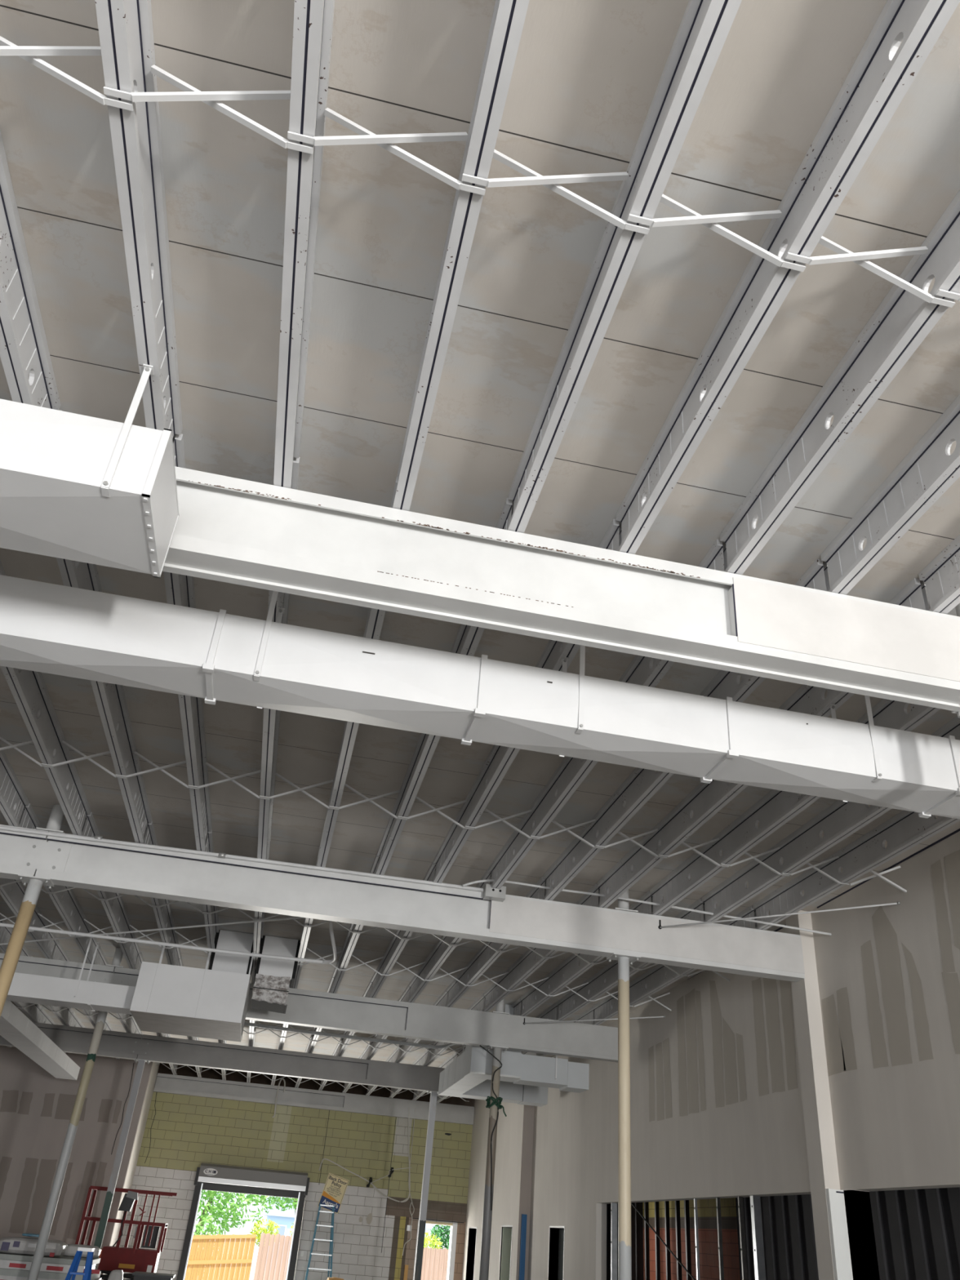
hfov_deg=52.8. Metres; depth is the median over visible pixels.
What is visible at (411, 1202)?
cable
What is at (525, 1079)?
duct
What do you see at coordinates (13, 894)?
joist
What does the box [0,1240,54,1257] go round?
print
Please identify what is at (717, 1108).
wall
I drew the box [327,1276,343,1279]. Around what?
bin
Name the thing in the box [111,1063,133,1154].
cable
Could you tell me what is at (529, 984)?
brace
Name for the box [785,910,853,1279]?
steel column
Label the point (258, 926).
joist
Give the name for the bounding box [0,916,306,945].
conduit
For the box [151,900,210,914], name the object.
brace
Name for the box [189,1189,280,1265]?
leafy tree
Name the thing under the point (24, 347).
joist
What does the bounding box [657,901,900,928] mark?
rod
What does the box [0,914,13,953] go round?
joist
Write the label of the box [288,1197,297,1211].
leafy tree
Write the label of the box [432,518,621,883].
joist
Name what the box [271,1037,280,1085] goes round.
joist
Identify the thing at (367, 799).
brace
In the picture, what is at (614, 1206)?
stud
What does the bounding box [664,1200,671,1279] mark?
stud
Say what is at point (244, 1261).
wooden fence
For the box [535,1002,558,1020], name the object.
joist
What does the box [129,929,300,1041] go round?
duct plenum
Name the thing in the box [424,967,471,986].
brace
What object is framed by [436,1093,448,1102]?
joist
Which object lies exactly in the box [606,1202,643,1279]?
wall partition
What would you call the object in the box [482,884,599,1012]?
joist
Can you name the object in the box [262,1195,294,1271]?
house
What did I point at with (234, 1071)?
brace
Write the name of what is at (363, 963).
brace
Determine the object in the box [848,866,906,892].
brace
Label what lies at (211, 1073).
wall
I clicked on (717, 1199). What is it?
stud
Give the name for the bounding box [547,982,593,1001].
brace
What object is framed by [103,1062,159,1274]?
wall
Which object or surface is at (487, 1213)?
steel column
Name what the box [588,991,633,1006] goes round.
brace
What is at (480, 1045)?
cable
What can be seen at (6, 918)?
brace
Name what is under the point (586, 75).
ceiling
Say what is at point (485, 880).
conduit
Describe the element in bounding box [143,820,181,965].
joist
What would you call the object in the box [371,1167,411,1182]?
cable
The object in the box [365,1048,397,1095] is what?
joist
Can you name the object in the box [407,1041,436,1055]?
brace
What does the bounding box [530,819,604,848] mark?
brace
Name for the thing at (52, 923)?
brace
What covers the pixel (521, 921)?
roof beam
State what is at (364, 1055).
joist
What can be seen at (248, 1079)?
joist
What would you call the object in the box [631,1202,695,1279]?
cable
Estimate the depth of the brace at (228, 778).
8.47 m
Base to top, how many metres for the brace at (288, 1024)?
0.260 m
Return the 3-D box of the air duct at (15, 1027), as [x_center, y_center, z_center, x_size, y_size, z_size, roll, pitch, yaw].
[-7.952,6.959,16.962,0.442,0.253,9.750,10,-32,-8]
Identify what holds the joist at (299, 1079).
on the roof beam at (165, 1083)
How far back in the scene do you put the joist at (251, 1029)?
18.90 m
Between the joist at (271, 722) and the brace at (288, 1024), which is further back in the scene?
the brace at (288, 1024)
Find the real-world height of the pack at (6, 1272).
0.078 m
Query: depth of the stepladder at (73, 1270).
11.16 m
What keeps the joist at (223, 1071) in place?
on the roof beam at (165, 1083)
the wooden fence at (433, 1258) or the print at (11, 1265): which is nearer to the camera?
the print at (11, 1265)
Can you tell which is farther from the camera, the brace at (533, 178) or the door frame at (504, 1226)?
the door frame at (504, 1226)
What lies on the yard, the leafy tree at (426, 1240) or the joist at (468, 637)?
the leafy tree at (426, 1240)
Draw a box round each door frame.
[412,1217,464,1279]
[465,1226,477,1279]
[498,1225,512,1279]
[547,1226,564,1279]
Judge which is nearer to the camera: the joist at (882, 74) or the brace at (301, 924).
the joist at (882, 74)
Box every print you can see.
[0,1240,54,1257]
[8,1262,26,1268]
[45,1266,63,1271]
[83,1269,100,1274]
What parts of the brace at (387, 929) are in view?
rod, rod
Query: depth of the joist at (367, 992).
18.63 m
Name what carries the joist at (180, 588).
on the roof beam at (521, 921)
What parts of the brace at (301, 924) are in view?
rod, rod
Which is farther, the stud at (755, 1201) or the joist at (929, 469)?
the stud at (755, 1201)
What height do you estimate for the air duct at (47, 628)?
0.698 m
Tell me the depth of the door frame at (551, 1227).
17.96 m
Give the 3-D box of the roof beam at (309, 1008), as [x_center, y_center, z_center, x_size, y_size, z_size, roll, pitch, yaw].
[-3.809,5.490,14.795,12.515,0.494,0.196,10,-32,-8]
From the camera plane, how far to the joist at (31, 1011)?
18.81 m
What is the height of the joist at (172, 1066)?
0.357 m
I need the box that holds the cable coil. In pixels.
[485,1096,506,1116]
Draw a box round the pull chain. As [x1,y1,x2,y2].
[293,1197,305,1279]
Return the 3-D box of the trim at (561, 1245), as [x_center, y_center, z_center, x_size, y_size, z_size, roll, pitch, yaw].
[1.545,12.023,18.166,0.320,2.200,0.030,10,-32,-8]
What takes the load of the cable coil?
attached to the steel column at (487, 1213)
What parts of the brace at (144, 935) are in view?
rod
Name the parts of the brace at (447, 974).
rod, rod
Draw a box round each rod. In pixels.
[523,1015,665,1024]
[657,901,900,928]
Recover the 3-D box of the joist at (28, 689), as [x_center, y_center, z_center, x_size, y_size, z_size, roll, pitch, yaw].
[-3.416,0.350,7.318,0.090,0.306,6.000,10,-32,-8]
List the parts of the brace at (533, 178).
rod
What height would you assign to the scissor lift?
1.988 m
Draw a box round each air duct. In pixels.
[0,364,179,577]
[0,574,959,819]
[0,1000,79,1079]
[5,937,135,1014]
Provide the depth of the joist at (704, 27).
3.63 m
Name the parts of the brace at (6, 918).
rod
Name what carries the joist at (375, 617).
on the roof beam at (521, 921)
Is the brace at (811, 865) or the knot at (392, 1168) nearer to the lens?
the brace at (811, 865)
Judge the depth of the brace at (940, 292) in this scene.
3.65 m
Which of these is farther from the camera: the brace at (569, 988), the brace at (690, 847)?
the brace at (569, 988)
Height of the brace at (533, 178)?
0.263 m
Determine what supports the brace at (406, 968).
attached to the joist at (396, 946)
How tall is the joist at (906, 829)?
0.306 m
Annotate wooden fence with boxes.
[184,1234,256,1279]
[253,1232,292,1279]
[420,1247,448,1279]
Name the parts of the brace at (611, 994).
rod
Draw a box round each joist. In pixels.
[0,130,61,409]
[0,560,91,835]
[0,744,29,826]
[0,877,58,959]
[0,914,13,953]
[12,1000,41,1022]
[18,803,100,964]
[20,945,73,1026]
[36,1007,66,1053]
[52,941,98,1026]
[56,409,151,844]
[67,1011,84,1027]
[81,812,141,968]
[93,946,134,1032]
[94,0,182,438]
[102,1017,119,1059]
[130,1020,142,1034]
[135,951,162,1036]
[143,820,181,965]
[161,1033,177,1075]
[163,434,212,851]
[177,956,192,1039]
[192,1036,203,1077]
[203,829,218,961]
[221,1040,226,1079]
[246,1034,255,1082]
[248,1019,256,1046]
[251,838,271,983]
[257,457,299,859]
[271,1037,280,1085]
[273,0,334,488]
[278,1023,288,1049]
[291,847,320,988]
[294,1038,311,1088]
[307,975,334,1053]
[316,477,399,867]
[318,1042,340,1090]
[330,853,379,993]
[337,979,373,1056]
[342,1044,368,1093]
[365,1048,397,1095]
[366,984,410,1059]
[368,860,435,998]
[375,497,513,875]
[388,1051,426,1097]
[392,0,529,511]
[395,988,448,1062]
[407,868,491,1002]
[412,1054,453,1100]
[423,993,485,1066]
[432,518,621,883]
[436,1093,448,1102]
[444,875,546,1007]
[453,998,522,1059]
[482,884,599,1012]
[488,538,727,888]
[506,0,742,533]
[519,891,653,1016]
[521,1007,594,1056]
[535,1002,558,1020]
[542,559,830,900]
[555,898,705,1021]
[592,906,756,1025]
[596,577,929,908]
[615,0,959,554]
[649,698,941,915]
[701,715,959,921]
[720,190,959,574]
[752,810,959,929]
[820,394,959,595]
[918,534,959,613]
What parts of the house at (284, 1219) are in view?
pane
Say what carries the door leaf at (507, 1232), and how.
in the wall at (514, 1136)
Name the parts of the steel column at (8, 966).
cap plate, plate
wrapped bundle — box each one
[0,1236,67,1257]
[22,1233,39,1237]
[63,1244,101,1257]
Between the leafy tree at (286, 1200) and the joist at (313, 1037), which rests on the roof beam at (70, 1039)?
the joist at (313, 1037)
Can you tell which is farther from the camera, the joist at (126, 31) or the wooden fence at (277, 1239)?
the wooden fence at (277, 1239)
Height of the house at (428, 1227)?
2.720 m
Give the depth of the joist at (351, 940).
13.15 m
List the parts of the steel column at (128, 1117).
cap plate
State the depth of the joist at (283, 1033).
18.93 m
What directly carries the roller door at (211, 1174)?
in the wall at (182, 1132)
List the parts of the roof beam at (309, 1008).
splice plate, plate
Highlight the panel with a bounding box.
[518,1213,527,1279]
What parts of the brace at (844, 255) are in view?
rod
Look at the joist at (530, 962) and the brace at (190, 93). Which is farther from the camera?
the joist at (530, 962)
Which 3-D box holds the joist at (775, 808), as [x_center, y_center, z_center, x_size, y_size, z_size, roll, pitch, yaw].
[2.536,1.391,8.158,0.090,0.306,6.000,10,-32,-8]
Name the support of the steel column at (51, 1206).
on the floor
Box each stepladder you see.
[65,1246,94,1279]
[305,1203,334,1279]
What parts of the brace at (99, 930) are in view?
rod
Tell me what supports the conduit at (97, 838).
attached to the roof beam at (521, 921)
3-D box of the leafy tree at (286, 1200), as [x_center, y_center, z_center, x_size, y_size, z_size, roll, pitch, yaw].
[-6.768,19.319,33.585,4.838,5.148,2.486,12,-32,-10]
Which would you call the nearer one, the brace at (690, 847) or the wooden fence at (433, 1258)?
the brace at (690, 847)
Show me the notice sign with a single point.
(335, 1186)
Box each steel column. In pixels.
[0,804,64,1017]
[26,947,124,1279]
[93,1058,150,1269]
[413,1090,439,1279]
[479,998,509,1279]
[606,889,640,1279]
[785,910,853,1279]
[951,603,959,717]
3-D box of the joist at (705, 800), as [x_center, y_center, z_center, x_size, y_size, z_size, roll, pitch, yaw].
[1.940,1.287,8.074,0.090,0.306,6.000,10,-32,-8]
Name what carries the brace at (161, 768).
attached to the joist at (180, 588)
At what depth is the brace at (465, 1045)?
19.20 m
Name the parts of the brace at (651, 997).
rod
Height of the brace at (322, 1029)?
0.260 m
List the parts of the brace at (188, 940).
rod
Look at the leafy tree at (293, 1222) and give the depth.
29.86 m
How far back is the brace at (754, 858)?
9.14 m
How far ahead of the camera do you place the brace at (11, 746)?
8.22 m
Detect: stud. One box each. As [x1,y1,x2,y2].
[610,1202,617,1279]
[635,1202,639,1279]
[644,1201,649,1279]
[654,1201,660,1279]
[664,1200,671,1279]
[675,1200,682,1279]
[684,1200,691,1279]
[693,1198,700,1279]
[715,1197,724,1279]
[737,1196,747,1279]
[750,1195,765,1279]
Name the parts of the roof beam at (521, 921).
splice plate, plate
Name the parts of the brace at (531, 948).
rod, rod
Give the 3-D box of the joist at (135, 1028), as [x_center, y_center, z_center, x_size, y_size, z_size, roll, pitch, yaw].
[-7.685,9.299,22.047,0.090,0.357,5.670,10,-32,-8]
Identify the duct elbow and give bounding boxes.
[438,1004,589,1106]
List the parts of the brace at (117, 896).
rod, rod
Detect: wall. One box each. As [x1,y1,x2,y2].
[0,1045,152,1279]
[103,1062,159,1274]
[120,1092,472,1279]
[155,1062,474,1106]
[462,1098,534,1279]
[527,828,959,1279]
[642,1197,740,1279]
[735,1186,959,1279]
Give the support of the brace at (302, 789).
attached to the joist at (375, 617)
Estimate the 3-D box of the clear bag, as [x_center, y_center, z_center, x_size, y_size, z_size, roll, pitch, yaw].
[-5.626,10.083,14.746,0.242,0.825,0.227,10,-32,-8]
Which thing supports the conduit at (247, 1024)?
attached to the joist at (479, 1004)
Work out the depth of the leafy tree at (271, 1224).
29.45 m
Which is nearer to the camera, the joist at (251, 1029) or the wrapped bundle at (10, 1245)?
the wrapped bundle at (10, 1245)
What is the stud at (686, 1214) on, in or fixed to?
on the floor
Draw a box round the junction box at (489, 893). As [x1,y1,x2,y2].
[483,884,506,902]
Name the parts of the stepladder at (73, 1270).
rail, leg, rail, leg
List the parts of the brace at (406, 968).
rod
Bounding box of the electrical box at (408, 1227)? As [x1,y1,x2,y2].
[406,1225,412,1231]
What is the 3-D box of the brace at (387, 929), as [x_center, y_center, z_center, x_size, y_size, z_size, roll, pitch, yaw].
[-1.212,3.569,12.079,0.700,0.260,0.054,10,-32,-8]
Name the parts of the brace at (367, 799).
rod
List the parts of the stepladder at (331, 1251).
rail, leg, rail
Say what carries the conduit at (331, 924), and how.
hanging from the ceiling
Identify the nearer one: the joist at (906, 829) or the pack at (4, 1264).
the joist at (906, 829)
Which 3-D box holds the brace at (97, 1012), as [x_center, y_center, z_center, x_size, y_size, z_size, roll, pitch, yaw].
[-7.064,6.998,18.284,0.700,0.260,0.054,10,-32,-8]
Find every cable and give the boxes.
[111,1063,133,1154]
[319,1158,407,1201]
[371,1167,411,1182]
[373,1107,410,1202]
[402,1202,412,1255]
[408,1108,415,1214]
[480,1044,502,1210]
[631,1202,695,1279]
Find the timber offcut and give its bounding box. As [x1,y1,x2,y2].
[403,1264,408,1279]
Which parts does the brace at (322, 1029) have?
rod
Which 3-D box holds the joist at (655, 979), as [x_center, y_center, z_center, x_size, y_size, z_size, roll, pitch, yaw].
[2.488,4.637,13.334,0.090,0.333,5.894,10,-32,-8]
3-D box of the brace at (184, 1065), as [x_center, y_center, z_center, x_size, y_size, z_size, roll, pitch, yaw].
[-7.148,10.359,23.573,0.700,0.260,0.054,10,-32,-8]
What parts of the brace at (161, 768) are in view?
rod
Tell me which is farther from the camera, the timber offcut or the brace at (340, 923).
the timber offcut
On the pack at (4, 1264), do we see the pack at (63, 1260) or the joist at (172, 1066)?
the pack at (63, 1260)
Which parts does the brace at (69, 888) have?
rod, rod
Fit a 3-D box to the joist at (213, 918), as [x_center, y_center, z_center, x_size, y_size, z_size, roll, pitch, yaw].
[-3.464,3.596,12.494,0.090,0.333,5.894,10,-32,-8]
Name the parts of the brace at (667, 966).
rod, rod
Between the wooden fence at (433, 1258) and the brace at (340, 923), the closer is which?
the brace at (340, 923)
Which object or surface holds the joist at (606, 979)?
on the roof beam at (309, 1008)
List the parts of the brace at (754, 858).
rod, rod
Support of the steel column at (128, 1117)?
on the floor
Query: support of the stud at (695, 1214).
on the floor
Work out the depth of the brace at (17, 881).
11.43 m
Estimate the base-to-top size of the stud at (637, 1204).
3.000 m
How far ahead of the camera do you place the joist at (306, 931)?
12.76 m
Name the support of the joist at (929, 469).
on the roof beam at (235, 531)
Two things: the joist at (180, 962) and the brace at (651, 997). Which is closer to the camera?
the brace at (651, 997)
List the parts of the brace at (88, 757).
rod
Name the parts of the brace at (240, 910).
rod, rod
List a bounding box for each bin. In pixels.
[132,1271,175,1279]
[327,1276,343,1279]
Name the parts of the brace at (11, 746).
rod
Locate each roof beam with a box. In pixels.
[0,824,804,982]
[0,952,617,1062]
[0,1022,444,1091]
[153,1072,474,1124]
[162,466,959,711]
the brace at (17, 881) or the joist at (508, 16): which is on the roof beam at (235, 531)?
the joist at (508, 16)
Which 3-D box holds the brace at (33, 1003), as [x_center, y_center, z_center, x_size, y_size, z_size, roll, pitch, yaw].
[-8.255,6.790,18.116,0.700,0.260,0.054,10,-32,-8]
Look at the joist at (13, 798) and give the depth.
9.28 m
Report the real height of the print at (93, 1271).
0.049 m
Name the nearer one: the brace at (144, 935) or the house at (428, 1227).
the brace at (144, 935)
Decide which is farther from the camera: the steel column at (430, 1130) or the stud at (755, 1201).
the steel column at (430, 1130)
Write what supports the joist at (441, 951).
on the roof beam at (309, 1008)
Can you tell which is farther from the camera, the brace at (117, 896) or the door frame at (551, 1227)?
the door frame at (551, 1227)
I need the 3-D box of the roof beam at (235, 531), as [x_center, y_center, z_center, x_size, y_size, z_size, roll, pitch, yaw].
[-1.273,-0.556,4.810,12.650,0.503,0.196,10,-32,-8]
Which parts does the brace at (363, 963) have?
rod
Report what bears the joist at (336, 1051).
on the roof beam at (165, 1083)
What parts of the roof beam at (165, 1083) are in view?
plate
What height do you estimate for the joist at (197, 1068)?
0.357 m
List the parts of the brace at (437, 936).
rod, rod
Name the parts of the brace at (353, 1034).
rod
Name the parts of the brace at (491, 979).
rod, rod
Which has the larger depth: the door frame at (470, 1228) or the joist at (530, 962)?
the door frame at (470, 1228)
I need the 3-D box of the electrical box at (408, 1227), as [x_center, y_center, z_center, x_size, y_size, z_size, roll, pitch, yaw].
[-1.740,14.430,23.750,0.110,0.120,0.100,10,-32,-8]
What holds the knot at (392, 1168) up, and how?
attached to the cable at (406, 1167)
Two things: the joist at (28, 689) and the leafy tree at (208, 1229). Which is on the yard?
the leafy tree at (208, 1229)
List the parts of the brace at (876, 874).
rod, rod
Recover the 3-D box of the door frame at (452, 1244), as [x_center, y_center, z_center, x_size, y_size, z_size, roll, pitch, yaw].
[-1.131,15.280,23.574,1.300,1.985,0.290,10,-32,-8]
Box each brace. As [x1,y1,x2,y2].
[0,35,133,111]
[0,736,53,768]
[0,880,54,894]
[0,912,32,932]
[17,1003,55,1012]
[27,913,79,937]
[41,740,127,778]
[45,887,107,901]
[51,1007,89,1016]
[71,919,124,943]
[84,1012,119,1019]
[99,893,159,907]
[103,64,313,154]
[115,751,199,789]
[117,924,169,949]
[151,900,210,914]
[164,930,211,954]
[170,1065,198,1072]
[188,762,270,799]
[203,907,255,919]
[221,1071,250,1078]
[246,1073,274,1080]
[248,1020,284,1038]
[253,914,311,927]
[259,772,339,810]
[280,1024,314,1041]
[287,107,485,195]
[297,946,343,970]
[304,920,360,933]
[313,1029,348,1045]
[328,783,407,820]
[339,954,388,976]
[343,1034,378,1048]
[353,927,408,940]
[374,1037,407,1052]
[382,961,429,981]
[397,795,474,830]
[402,933,456,946]
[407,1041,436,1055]
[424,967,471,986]
[435,1044,466,1055]
[450,939,504,952]
[461,149,649,234]
[464,808,539,839]
[466,972,513,991]
[497,946,551,958]
[507,977,553,996]
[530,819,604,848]
[544,951,596,964]
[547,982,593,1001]
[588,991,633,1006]
[591,959,642,970]
[595,828,666,858]
[627,194,805,271]
[633,992,671,1011]
[635,964,687,976]
[657,838,728,867]
[687,969,729,981]
[720,847,789,876]
[781,856,848,884]
[785,235,955,307]
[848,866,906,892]
[935,288,959,301]
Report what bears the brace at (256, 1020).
attached to the joist at (283, 1033)
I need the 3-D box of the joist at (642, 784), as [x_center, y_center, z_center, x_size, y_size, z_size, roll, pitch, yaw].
[1.345,1.183,7.990,0.090,0.306,6.000,10,-32,-8]
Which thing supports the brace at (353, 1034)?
attached to the joist at (367, 992)
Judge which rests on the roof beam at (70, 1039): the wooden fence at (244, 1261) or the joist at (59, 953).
the joist at (59, 953)
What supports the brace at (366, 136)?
attached to the joist at (313, 28)
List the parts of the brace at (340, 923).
rod, rod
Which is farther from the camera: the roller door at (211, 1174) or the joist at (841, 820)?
the roller door at (211, 1174)
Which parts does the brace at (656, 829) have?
rod, rod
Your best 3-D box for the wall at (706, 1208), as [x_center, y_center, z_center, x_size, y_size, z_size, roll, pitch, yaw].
[7.247,6.234,9.008,0.150,3.200,36.800,10,-32,-8]
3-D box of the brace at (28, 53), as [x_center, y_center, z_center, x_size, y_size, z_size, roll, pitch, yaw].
[-1.501,-1.970,3.268,0.700,0.263,0.058,10,-32,-8]
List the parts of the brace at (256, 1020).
rod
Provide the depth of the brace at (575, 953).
12.39 m
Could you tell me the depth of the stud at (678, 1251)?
19.91 m
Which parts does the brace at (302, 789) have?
rod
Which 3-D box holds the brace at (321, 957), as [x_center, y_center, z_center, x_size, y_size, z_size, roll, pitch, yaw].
[-2.231,4.509,13.706,0.700,0.260,0.054,10,-32,-8]
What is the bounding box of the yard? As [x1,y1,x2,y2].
[197,1253,284,1279]
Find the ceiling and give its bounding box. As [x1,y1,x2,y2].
[0,0,959,1066]
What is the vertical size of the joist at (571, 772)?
0.306 m
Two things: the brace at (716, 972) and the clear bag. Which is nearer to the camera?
the brace at (716, 972)
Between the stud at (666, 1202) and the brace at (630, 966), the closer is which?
the brace at (630, 966)
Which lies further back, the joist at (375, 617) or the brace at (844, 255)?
the joist at (375, 617)
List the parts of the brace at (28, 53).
rod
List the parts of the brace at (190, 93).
rod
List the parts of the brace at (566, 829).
rod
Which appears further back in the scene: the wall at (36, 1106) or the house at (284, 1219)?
the house at (284, 1219)
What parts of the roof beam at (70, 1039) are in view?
splice plate, plate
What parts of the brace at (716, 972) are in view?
rod, rod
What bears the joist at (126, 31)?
on the roof beam at (235, 531)
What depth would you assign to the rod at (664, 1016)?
15.00 m
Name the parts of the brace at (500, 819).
rod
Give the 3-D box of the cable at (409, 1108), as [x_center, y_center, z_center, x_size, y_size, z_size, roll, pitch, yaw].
[-2.134,12.959,24.444,0.946,2.119,0.092,10,-32,-8]
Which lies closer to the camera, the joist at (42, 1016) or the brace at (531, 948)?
the brace at (531, 948)
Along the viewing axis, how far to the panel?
19.25 m
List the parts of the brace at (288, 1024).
rod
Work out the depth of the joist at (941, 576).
5.38 m
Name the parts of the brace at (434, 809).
rod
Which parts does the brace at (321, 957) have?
rod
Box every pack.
[0,1252,100,1266]
[0,1259,100,1274]
[0,1267,101,1279]
[0,1275,101,1279]
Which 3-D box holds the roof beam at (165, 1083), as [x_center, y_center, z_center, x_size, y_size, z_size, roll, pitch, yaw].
[-4.142,11.760,24.764,8.130,0.417,0.196,10,-32,-8]
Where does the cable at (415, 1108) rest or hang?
hanging from the roof beam at (165, 1083)
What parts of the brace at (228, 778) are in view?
rod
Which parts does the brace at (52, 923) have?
rod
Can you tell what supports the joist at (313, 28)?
on the roof beam at (235, 531)
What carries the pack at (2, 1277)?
on the pack
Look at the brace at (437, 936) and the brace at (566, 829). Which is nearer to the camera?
the brace at (566, 829)
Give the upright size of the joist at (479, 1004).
0.350 m
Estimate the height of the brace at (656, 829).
0.261 m
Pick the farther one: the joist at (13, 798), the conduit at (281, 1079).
the conduit at (281, 1079)
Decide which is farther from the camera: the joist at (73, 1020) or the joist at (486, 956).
the joist at (73, 1020)
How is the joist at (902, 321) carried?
on the roof beam at (235, 531)
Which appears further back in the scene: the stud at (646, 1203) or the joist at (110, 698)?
the stud at (646, 1203)
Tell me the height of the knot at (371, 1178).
0.236 m
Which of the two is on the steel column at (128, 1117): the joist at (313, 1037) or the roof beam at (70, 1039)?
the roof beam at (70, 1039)
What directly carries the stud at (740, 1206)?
on the floor
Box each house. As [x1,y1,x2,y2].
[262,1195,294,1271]
[424,1223,450,1275]
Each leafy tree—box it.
[186,1214,222,1279]
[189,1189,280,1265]
[241,1193,297,1217]
[249,1218,279,1275]
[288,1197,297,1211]
[288,1222,294,1239]
[421,1231,442,1276]
[430,1224,450,1268]
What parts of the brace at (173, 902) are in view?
rod, rod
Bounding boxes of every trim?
[557,1228,564,1279]
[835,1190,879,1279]
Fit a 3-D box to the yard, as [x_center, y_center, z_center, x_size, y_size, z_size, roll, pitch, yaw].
[-5.332,26.951,40.692,50.000,0.130,42.380,10,-32,-8]
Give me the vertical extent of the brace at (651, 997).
0.273 m
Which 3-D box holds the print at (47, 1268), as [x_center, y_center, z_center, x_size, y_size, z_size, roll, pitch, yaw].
[-5.952,8.797,13.548,0.220,0.049,0.010,10,-32,-8]
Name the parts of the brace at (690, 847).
rod, rod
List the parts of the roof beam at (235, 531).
plate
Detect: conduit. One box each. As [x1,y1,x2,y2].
[0,825,484,892]
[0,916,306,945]
[0,920,337,964]
[244,1022,456,1048]
[272,1078,285,1117]
[462,879,831,935]
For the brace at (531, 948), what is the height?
0.260 m
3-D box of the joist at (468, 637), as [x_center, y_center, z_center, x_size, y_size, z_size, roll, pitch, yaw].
[-0.440,0.870,7.738,0.090,0.306,6.000,10,-32,-8]
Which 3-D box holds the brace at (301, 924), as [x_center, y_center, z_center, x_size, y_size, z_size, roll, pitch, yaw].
[-2.402,3.361,11.911,0.700,0.260,0.054,10,-32,-8]
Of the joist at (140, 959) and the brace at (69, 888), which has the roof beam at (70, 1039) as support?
the joist at (140, 959)
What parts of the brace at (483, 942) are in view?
rod, rod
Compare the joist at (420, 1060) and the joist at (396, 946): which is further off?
the joist at (420, 1060)
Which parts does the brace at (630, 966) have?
rod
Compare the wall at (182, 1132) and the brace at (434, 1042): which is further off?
the wall at (182, 1132)
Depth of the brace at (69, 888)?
11.53 m
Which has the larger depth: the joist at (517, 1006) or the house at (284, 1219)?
the house at (284, 1219)
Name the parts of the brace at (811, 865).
rod, rod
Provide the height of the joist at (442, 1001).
0.350 m
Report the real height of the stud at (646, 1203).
3.000 m
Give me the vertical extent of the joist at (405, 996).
0.350 m
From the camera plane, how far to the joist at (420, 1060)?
21.47 m
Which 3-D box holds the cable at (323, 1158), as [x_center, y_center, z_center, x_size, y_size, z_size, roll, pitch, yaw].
[-2.884,13.422,24.041,2.281,0.791,0.081,10,-32,-8]
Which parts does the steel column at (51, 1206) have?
plate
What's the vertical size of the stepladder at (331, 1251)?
2.090 m
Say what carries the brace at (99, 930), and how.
attached to the joist at (66, 902)
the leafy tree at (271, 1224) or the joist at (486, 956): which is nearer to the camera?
the joist at (486, 956)
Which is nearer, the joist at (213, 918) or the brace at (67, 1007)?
the joist at (213, 918)
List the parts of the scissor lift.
post, post, post, scissor arm, scissor arm, post, guard rail, post, guard rail, guard rail, post, post, post, post, document panel, post, post, post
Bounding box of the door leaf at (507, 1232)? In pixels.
[500,1227,511,1279]
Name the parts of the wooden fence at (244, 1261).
rail, rail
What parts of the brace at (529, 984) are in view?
rod, rod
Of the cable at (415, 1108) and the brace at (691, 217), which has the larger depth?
the cable at (415, 1108)
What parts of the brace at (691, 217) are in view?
rod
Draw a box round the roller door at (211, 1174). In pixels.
[176,1163,310,1279]
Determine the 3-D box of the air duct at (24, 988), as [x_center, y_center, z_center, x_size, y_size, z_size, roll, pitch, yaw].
[-6.167,4.302,12.866,3.378,0.889,0.514,10,-32,-8]
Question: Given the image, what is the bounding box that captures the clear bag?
[107,1270,123,1279]
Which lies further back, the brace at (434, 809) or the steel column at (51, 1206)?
the steel column at (51, 1206)
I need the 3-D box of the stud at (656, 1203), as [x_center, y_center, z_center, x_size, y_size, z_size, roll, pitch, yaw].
[3.807,13.330,20.709,0.080,3.000,0.070,10,-32,-8]
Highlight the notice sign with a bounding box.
[317,1173,349,1213]
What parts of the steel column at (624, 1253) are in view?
cap plate, plate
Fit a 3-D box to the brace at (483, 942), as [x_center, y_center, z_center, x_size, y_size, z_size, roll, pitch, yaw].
[-0.022,3.777,12.247,0.700,0.260,0.054,10,-32,-8]
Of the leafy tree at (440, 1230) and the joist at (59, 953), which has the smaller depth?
the joist at (59, 953)
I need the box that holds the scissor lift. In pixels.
[75,1186,177,1279]
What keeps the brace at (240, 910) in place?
attached to the joist at (213, 918)
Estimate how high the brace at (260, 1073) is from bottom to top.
0.260 m
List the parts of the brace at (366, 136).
rod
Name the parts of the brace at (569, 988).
rod, rod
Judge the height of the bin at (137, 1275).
0.790 m
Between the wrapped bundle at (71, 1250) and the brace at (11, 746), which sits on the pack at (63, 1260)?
the wrapped bundle at (71, 1250)
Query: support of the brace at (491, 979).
attached to the joist at (486, 956)
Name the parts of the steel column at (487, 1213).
cap plate, plate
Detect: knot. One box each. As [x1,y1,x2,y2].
[366,1177,372,1187]
[387,1167,393,1177]
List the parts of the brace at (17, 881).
rod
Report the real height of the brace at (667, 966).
0.260 m
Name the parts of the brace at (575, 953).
rod, rod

